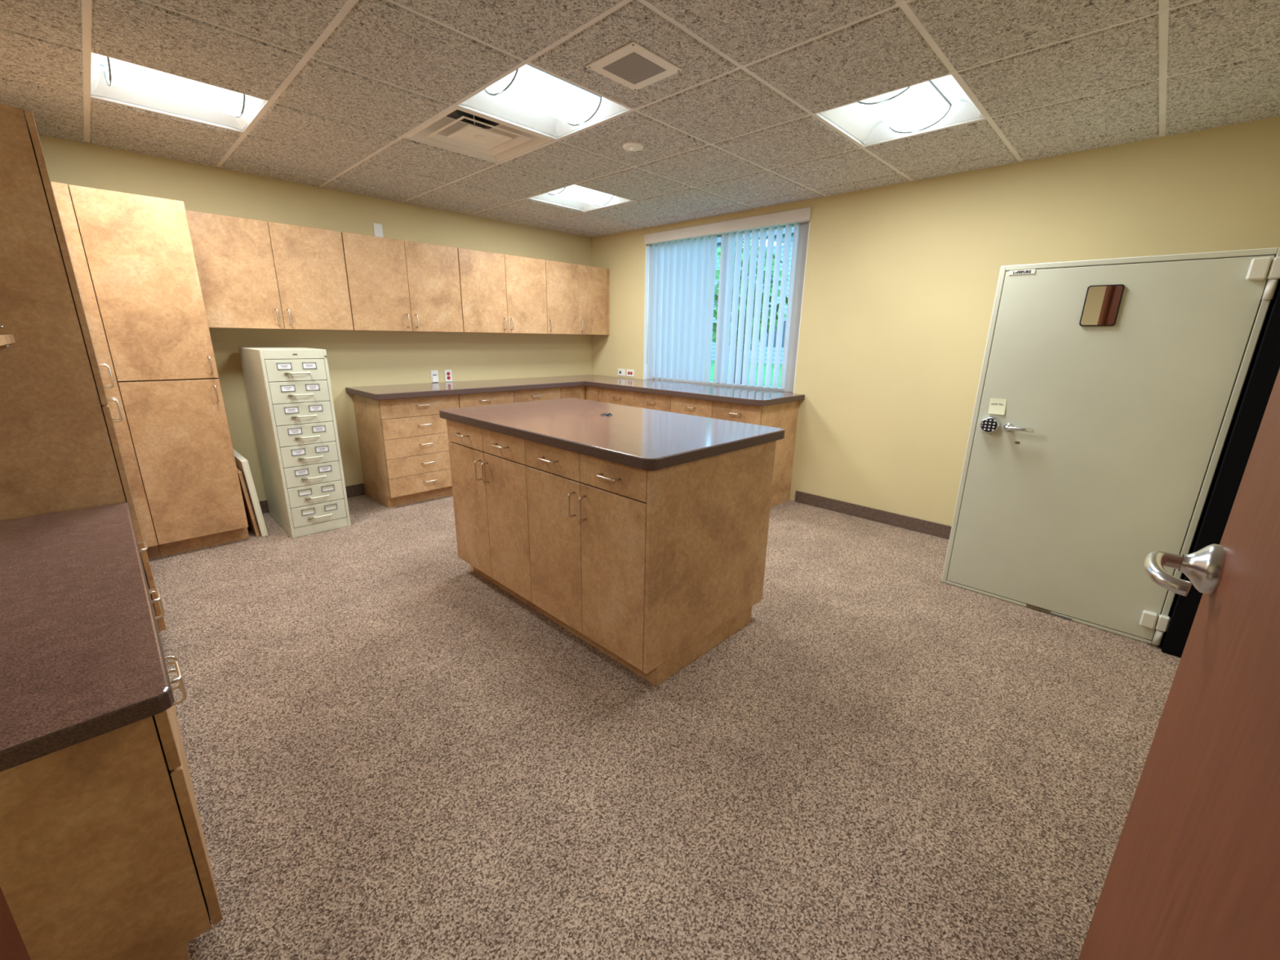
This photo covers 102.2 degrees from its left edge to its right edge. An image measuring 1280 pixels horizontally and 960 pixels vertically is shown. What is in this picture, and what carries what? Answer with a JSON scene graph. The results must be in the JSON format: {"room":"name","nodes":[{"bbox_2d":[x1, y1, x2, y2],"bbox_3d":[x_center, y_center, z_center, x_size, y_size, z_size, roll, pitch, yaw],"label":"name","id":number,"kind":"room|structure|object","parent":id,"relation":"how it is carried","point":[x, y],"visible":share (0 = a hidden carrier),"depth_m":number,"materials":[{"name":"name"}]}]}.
{"room":"office workroom","nodes":[
{"label":"office workroom","id":0,"kind":"room"},
{"bbox_2d":[30,134,591,501],"bbox_3d":[-2.269,-1.218,4.450,0.120,2.660,4.990,15,21,42],"label":"wall","id":1,"kind":"structure","parent":0,"point":[355,358],"depth_m":4.24,"materials":[{"name":"yellow paint"}]},
{"bbox_2d":[185,209,353,330],"bbox_3d":[-2.609,-1.431,3.656,0.370,0.696,0.899,15,21,42],"label":"upper cabinet","id":2,"kind":"object","parent":1,"relation":"attached to","point":[253,273],"visible":0.9,"depth_m":3.52,"materials":[{"name":"beige laminate"}]},
{"bbox_2d":[258,483,364,513],"bbox_3d":[-2.757,0.162,4.237,0.012,0.100,0.925,15,21,42],"label":"baseboard","id":3,"kind":"structure","parent":1,"relation":"attached to","point":[352,491],"depth_m":4.48,"materials":[{"name":"brown plastic"}]},
{"bbox_2d":[373,222,383,237],"bbox_3d":[-2.149,-2.036,4.242,0.006,0.128,0.070,15,21,42],"label":"wall plate","id":4,"kind":"object","parent":1,"relation":"attached to","point":[378,230],"visible":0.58,"depth_m":4.24,"materials":[{"name":"white plastic"}]},
{"bbox_2d":[341,231,463,332],"bbox_3d":[-1.980,-1.594,4.281,0.370,0.696,0.899,15,21,42],"label":"upper cabinet","id":5,"kind":"object","parent":1,"relation":"attached to","point":[394,285],"visible":1,"depth_m":4.14,"materials":[{"name":"beige laminate"}]},
{"bbox_2d":[430,369,438,382],"bbox_3d":[-1.910,-0.964,4.807,0.016,0.113,0.069,15,21,42],"label":"wall plate","id":6,"kind":"object","parent":1,"relation":"attached to","point":[434,375],"visible":1,"depth_m":4.80,"materials":[{"name":"white plastic"}]},
{"bbox_2d":[444,369,452,382],"bbox_3d":[-1.819,-0.990,4.902,0.009,0.112,0.069,15,21,42],"label":"wall plate","id":7,"kind":"object","parent":1,"relation":"attached to","point":[448,377],"visible":1,"depth_m":4.90,"materials":[{"name":"white plastic"}]},
{"bbox_2d":[457,248,547,333],"bbox_3d":[-1.348,-1.758,4.908,0.370,0.696,0.906,15,21,42],"label":"upper cabinet","id":8,"kind":"object","parent":1,"relation":"attached to","point":[500,293],"visible":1,"depth_m":4.78,"materials":[{"name":"beige laminate"}]},
{"bbox_2d":[545,260,608,334],"bbox_3d":[-0.730,-1.918,5.522,0.370,0.696,0.860,15,21,42],"label":"upper cabinet","id":9,"kind":"object","parent":1,"relation":"attached to","point":[577,295],"visible":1,"depth_m":5.39,"materials":[{"name":"beige laminate"}]},
{"bbox_2d":[0,0,1279,238],"bbox_3d":[-0.334,-1.628,1.319,6.920,0.332,6.560,15,21,42],"label":"ceiling","id":10,"kind":"structure","parent":0,"point":[343,85],"depth_m":2.18,"materials":[{"name":"tile"}]},
{"bbox_2d":[79,48,265,129],"bbox_3d":[-2.182,-1.870,2.430,0.606,0.149,0.606,15,21,42],"label":"ceiling light","id":11,"kind":"object","parent":10,"relation":"attached to","point":[110,77],"visible":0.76,"depth_m":2.45,"materials":[{"name":"white plastic"}]},
{"bbox_2d":[406,106,552,161],"bbox_3d":[-0.894,-2.000,2.859,0.586,0.192,0.586,15,21,42],"label":"ceiling vent","id":12,"kind":"object","parent":10,"relation":"in","point":[457,129],"visible":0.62,"depth_m":2.94,"materials":[{"name":"beige metal"}]},
{"bbox_2d":[461,45,627,137],"bbox_3d":[-0.458,-1.849,2.459,0.606,0.149,0.606,15,21,42],"label":"ceiling light","id":13,"kind":"object","parent":10,"relation":"attached to","point":[531,96],"visible":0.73,"depth_m":2.50,"materials":[{"name":"white plastic"}]},
{"bbox_2d":[532,176,628,210],"bbox_3d":[-0.481,-2.312,4.120,0.606,0.149,0.606,15,21,42],"label":"ceiling light","id":14,"kind":"object","parent":10,"relation":"attached to","point":[574,196],"visible":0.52,"depth_m":4.18,"materials":[{"name":"white plastic"}]},
{"bbox_2d":[622,142,643,151],"bbox_3d":[-0.040,-1.886,2.932,0.116,0.026,0.116,15,21,42],"label":"ceiling detector","id":15,"kind":"object","parent":10,"relation":"attached to","point":[629,146],"visible":1,"depth_m":2.91,"materials":[{"name":"beige plastic"}]},
{"bbox_2d":[586,40,682,90],"bbox_3d":[-0.023,-1.657,2.079,0.272,0.008,0.284,15,21,42],"label":"ceiling vent","id":16,"kind":"object","parent":10,"relation":"in","point":[632,65],"visible":1,"depth_m":2.06,"materials":[{"name":"beige metal"}]},
{"bbox_2d":[819,42,983,144],"bbox_3d":[1.266,-1.829,2.488,0.606,0.149,0.606,15,21,42],"label":"ceiling light","id":17,"kind":"object","parent":10,"relation":"attached to","point":[942,101],"visible":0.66,"depth_m":2.54,"materials":[{"name":"white plastic"}]},
{"bbox_2d":[148,493,1180,959],"bbox_3d":[-0.390,0.933,2.016,6.920,0.120,6.520,15,21,42],"label":"floor","id":18,"kind":"structure","parent":0,"point":[391,753],"depth_m":1.75,"materials":[{"name":"brown carpet"}]},
{"bbox_2d":[0,103,166,632],"bbox_3d":[-2.746,-0.316,2.239,1.263,2.090,0.690,15,21,42],"label":"tall cabinet","id":19,"kind":"object","parent":18,"relation":"on","point":[60,449],"visible":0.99,"depth_m":1.88,"materials":[{"name":"beige laminate"}]},
{"bbox_2d":[0,324,15,346],"bbox_3d":[-1.994,-0.361,1.308,1.041,0.074,0.466,15,21,42],"label":"open shelf","id":20,"kind":"object","parent":19,"relation":"attached to","point":[5,339],"visible":1,"depth_m":1.68,"materials":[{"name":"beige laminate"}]},
{"bbox_2d":[0,660,222,959],"bbox_3d":[-1.354,0.766,1.100,0.528,0.661,0.656,15,21,42],"label":"base cabinet","id":21,"kind":"object","parent":18,"relation":"on","point":[104,853],"visible":0.77,"depth_m":1.02,"materials":[{"name":"beige laminate"}]},
{"bbox_2d":[50,181,248,559],"bbox_3d":[-3.016,-0.602,3.254,0.652,2.090,0.513,15,21,42],"label":"tall cabinet","id":22,"kind":"object","parent":18,"relation":"on","point":[132,257],"visible":1,"depth_m":3.02,"materials":[{"name":"beige laminate"}]},
{"bbox_2d":[137,541,164,619],"bbox_3d":[-2.119,0.554,1.816,0.536,0.661,0.656,15,21,42],"label":"base cabinet","id":23,"kind":"object","parent":18,"relation":"on","point":[160,602],"visible":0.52,"depth_m":1.87,"materials":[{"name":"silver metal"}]},
{"bbox_2d":[0,502,174,772],"bbox_3d":[-1.726,0.327,1.342,1.644,0.040,0.639,15,21,42],"label":"countertop","id":24,"kind":"structure","parent":23,"relation":"on","point":[82,655],"depth_m":1.19,"materials":[{"name":"brown laminate"}]},
{"bbox_2d":[148,587,191,777],"bbox_3d":[-1.735,0.660,1.457,0.533,0.661,0.656,15,21,42],"label":"base cabinet","id":25,"kind":"object","parent":18,"relation":"on","point":[157,593],"visible":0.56,"depth_m":1.58,"materials":[{"name":"beige laminate"}]},
{"bbox_2d":[236,467,260,537],"bbox_3d":[-2.842,0.120,3.687,0.510,0.470,0.052,15,21,42],"label":"leaning board","id":26,"kind":"object","parent":18,"relation":"on","point":[251,522],"visible":0.5,"depth_m":3.54,"materials":[{"name":"beige laminate"}]},
{"bbox_2d":[232,448,268,537],"bbox_3d":[-2.809,0.080,3.691,0.536,0.546,0.070,15,21,42],"label":"leaning board","id":27,"kind":"object","parent":18,"relation":"on","point":[242,464],"visible":0.62,"depth_m":3.52,"materials":[{"name":"beige wood"}]},
{"bbox_2d":[238,346,351,537],"bbox_3d":[-2.489,-0.301,3.740,0.708,1.265,0.372,15,21,42],"label":"file cabinet","id":28,"kind":"object","parent":18,"relation":"on","point":[289,391],"visible":1,"depth_m":3.53,"materials":[{"name":"metal"}]},
{"bbox_2d":[352,394,459,507],"bbox_3d":[-1.974,-0.298,4.465,0.642,0.889,0.641,15,21,42],"label":"base cabinet","id":29,"kind":"object","parent":18,"relation":"on","point":[403,442],"visible":0.93,"depth_m":4.23,"materials":[{"name":"beige laminate"}]},
{"bbox_2d":[446,419,545,615],"bbox_3d":[-0.519,0.109,3.006,0.765,0.932,0.894,15,21,42],"label":"base cabinet","id":30,"kind":"object","parent":18,"relation":"on","point":[488,469],"visible":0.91,"depth_m":2.67,"materials":[{"name":"beige laminate"}]},
{"bbox_2d":[439,397,784,471],"bbox_3d":[-0.216,-0.294,2.649,1.627,0.044,0.945,15,21,42],"label":"countertop","id":31,"kind":"structure","parent":30,"relation":"on","point":[638,437],"depth_m":2.36,"materials":[{"name":"brown laminate"}]},
{"bbox_2d":[600,413,612,416],"bbox_3d":[-0.179,-0.352,2.759,0.064,0.010,0.064,15,21,42],"label":"cable grommet","id":32,"kind":"object","parent":31,"relation":"on","point":[605,414],"visible":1,"depth_m":2.74,"materials":[{"name":"black plastic"}]},
{"bbox_2d":[458,387,560,407],"bbox_3d":[-1.374,-0.454,5.061,0.642,0.889,1.073,15,21,42],"label":"base cabinet","id":33,"kind":"object","parent":18,"relation":"on","point":[518,396],"visible":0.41,"depth_m":4.72,"materials":[{"name":"beige laminate"}]},
{"bbox_2d":[560,386,602,402],"bbox_3d":[-0.595,-0.613,5.681,0.867,0.889,0.924,15,21,42],"label":"base cabinet","id":34,"kind":"object","parent":18,"relation":"on","point":[586,393],"visible":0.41,"depth_m":5.27,"materials":[{"name":"beige laminate"}]},
{"bbox_2d":[345,374,804,406],"bbox_3d":[-0.535,-0.721,4.319,2.734,0.047,2.689,15,21,42],"label":"countertop","id":35,"kind":"structure","parent":34,"relation":"on","point":[724,394],"depth_m":4.52,"materials":[{"name":"brown laminate"}]},
{"bbox_2d":[602,387,671,412],"bbox_3d":[0.138,-0.463,5.184,0.904,0.889,0.642,15,21,42],"label":"base cabinet","id":36,"kind":"object","parent":18,"relation":"on","point":[637,399],"visible":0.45,"depth_m":4.86,"materials":[{"name":"beige laminate"}]},
{"bbox_2d":[524,440,776,685],"bbox_3d":[0.036,0.263,2.487,0.785,0.932,0.894,15,21,42],"label":"base cabinet","id":37,"kind":"object","parent":18,"relation":"on","point":[654,570],"visible":0.96,"depth_m":2.16,"materials":[{"name":"beige laminate"}]},
{"bbox_2d":[670,395,799,507],"bbox_3d":[0.790,-0.282,4.574,0.914,0.889,0.642,15,21,42],"label":"base cabinet","id":38,"kind":"object","parent":18,"relation":"on","point":[782,415],"visible":0.37,"depth_m":4.32,"materials":[{"name":"beige laminate"}]},
{"bbox_2d":[1161,278,1279,657],"bbox_3d":[2.772,-0.103,2.454,0.064,1.738,0.845,15,21,42],"label":"doorway","id":39,"kind":"object","parent":18,"relation":"on","point":[1264,366],"visible":0.6,"depth_m":2.16,"materials":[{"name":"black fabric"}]},
{"bbox_2d":[590,115,1279,526],"bbox_3d":[1.370,-1.130,4.351,5.260,2.660,0.160,15,21,42],"label":"wall","id":40,"kind":"structure","parent":0,"point":[901,280],"depth_m":3.60,"materials":[{"name":"yellow paint"}]},
{"bbox_2d":[617,368,625,376],"bbox_3d":[-0.209,-1.209,5.798,0.114,0.077,0.008,15,21,42],"label":"wall plate","id":41,"kind":"object","parent":40,"relation":"attached to","point":[620,371],"visible":1,"depth_m":5.79,"materials":[{"name":"white plastic"}]},
{"bbox_2d":[626,368,634,377],"bbox_3d":[-0.108,-1.181,5.704,0.115,0.076,0.009,15,21,42],"label":"wall plate","id":42,"kind":"object","parent":40,"relation":"attached to","point":[629,372],"visible":1,"depth_m":5.69,"materials":[{"name":"white plastic"}]},
{"bbox_2d":[643,221,809,393],"bbox_3d":[0.736,-1.576,4.865,1.779,1.436,0.150,15,21,42],"label":"window","id":43,"kind":"structure","parent":40,"relation":"in","point":[804,227],"depth_m":4.46,"materials":[{"name":"metal"}]},
{"bbox_2d":[644,206,811,389],"bbox_3d":[0.712,-1.624,4.825,1.783,1.412,0.117,15,21,42],"label":"vertical blind","id":44,"kind":"object","parent":43,"relation":"attached to","point":[677,282],"visible":0.98,"depth_m":4.81,"materials":[{"name":"white fabric"}]},
{"bbox_2d":[795,490,951,539],"bbox_3d":[2.226,0.378,3.759,2.385,0.100,0.012,15,21,42],"label":"baseboard","id":45,"kind":"structure","parent":40,"relation":"attached to","point":[928,527],"depth_m":4.08,"materials":[{"name":"brown plastic"}]},
{"bbox_2d":[941,247,1279,645],"bbox_3d":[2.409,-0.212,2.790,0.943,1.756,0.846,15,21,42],"label":"door","id":46,"kind":"structure","parent":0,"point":[1104,453],"depth_m":2.47,"materials":[{"name":"grey metal"}]},
{"bbox_2d":[987,397,1006,414],"bbox_3d":[1.888,-0.389,2.728,0.077,0.082,0.006,15,21,42],"label":"paper note","id":47,"kind":"object","parent":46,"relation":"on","point":[997,406],"visible":1,"depth_m":2.73,"materials":[{"name":"grey paper"}]},
{"bbox_2d":[1079,284,1124,326],"bbox_3d":[2.125,-0.802,2.378,0.128,0.180,0.011,15,21,42],"label":"wall mirror","id":48,"kind":"object","parent":46,"relation":"attached to","point":[1102,303],"visible":1,"depth_m":2.37,"materials":[{"name":"black mirror"}]},
{"label":"outside","id":49,"kind":"structure","parent":0,"visible":0},
{"bbox_2d":[661,360,782,390],"bbox_3d":[16.862,-6.539,30.728,130.000,0.150,59.700,15,21,42],"label":"ground","id":50,"kind":"structure","parent":49,"point":[712,370],"depth_m":23.77,"materials":[{"name":"green plant"}]},
{"bbox_2d":[699,239,789,384],"bbox_3d":[3.498,-5.642,17.520,3.177,4.802,3.166,15,21,42],"label":"tree","id":51,"kind":"object","parent":50,"relation":"on","point":[718,249],"visible":0.15,"depth_m":17.13,"materials":[{"name":"green plant"}]},
{"bbox_2d":[697,226,794,364],"bbox_3d":[10.129,-12.299,35.641,21.900,8.100,7.200,15,21,42],"label":"building","id":52,"kind":"structure","parent":50,"relation":"on","point":[718,243],"depth_m":33.40,"materials":[{"name":"white"}]},
{"bbox_3d":[-0.173,0.007,0.170,1.474,2.660,1.474,15,21,42],"label":"wall","id":53,"kind":"structure","parent":0,"visible":0},
{"bbox_2d":[0,887,31,959],"bbox_3d":[0.115,0.263,0.253,1.070,2.130,0.136,1,16,-1],"label":"door frame","id":54,"kind":"structure","parent":53,"relation":"attached to","point":[12,947],"depth_m":0.32,"materials":[{"name":"brown wood"}]},
{"bbox_2d":[1078,368,1279,959],"bbox_3d":[0.720,0.197,0.645,0.136,2.052,0.835,15,21,42],"label":"door","id":55,"kind":"structure","parent":53,"relation":"in","point":[1193,873],"depth_m":0.66,"materials":[{"name":"brown wood"}]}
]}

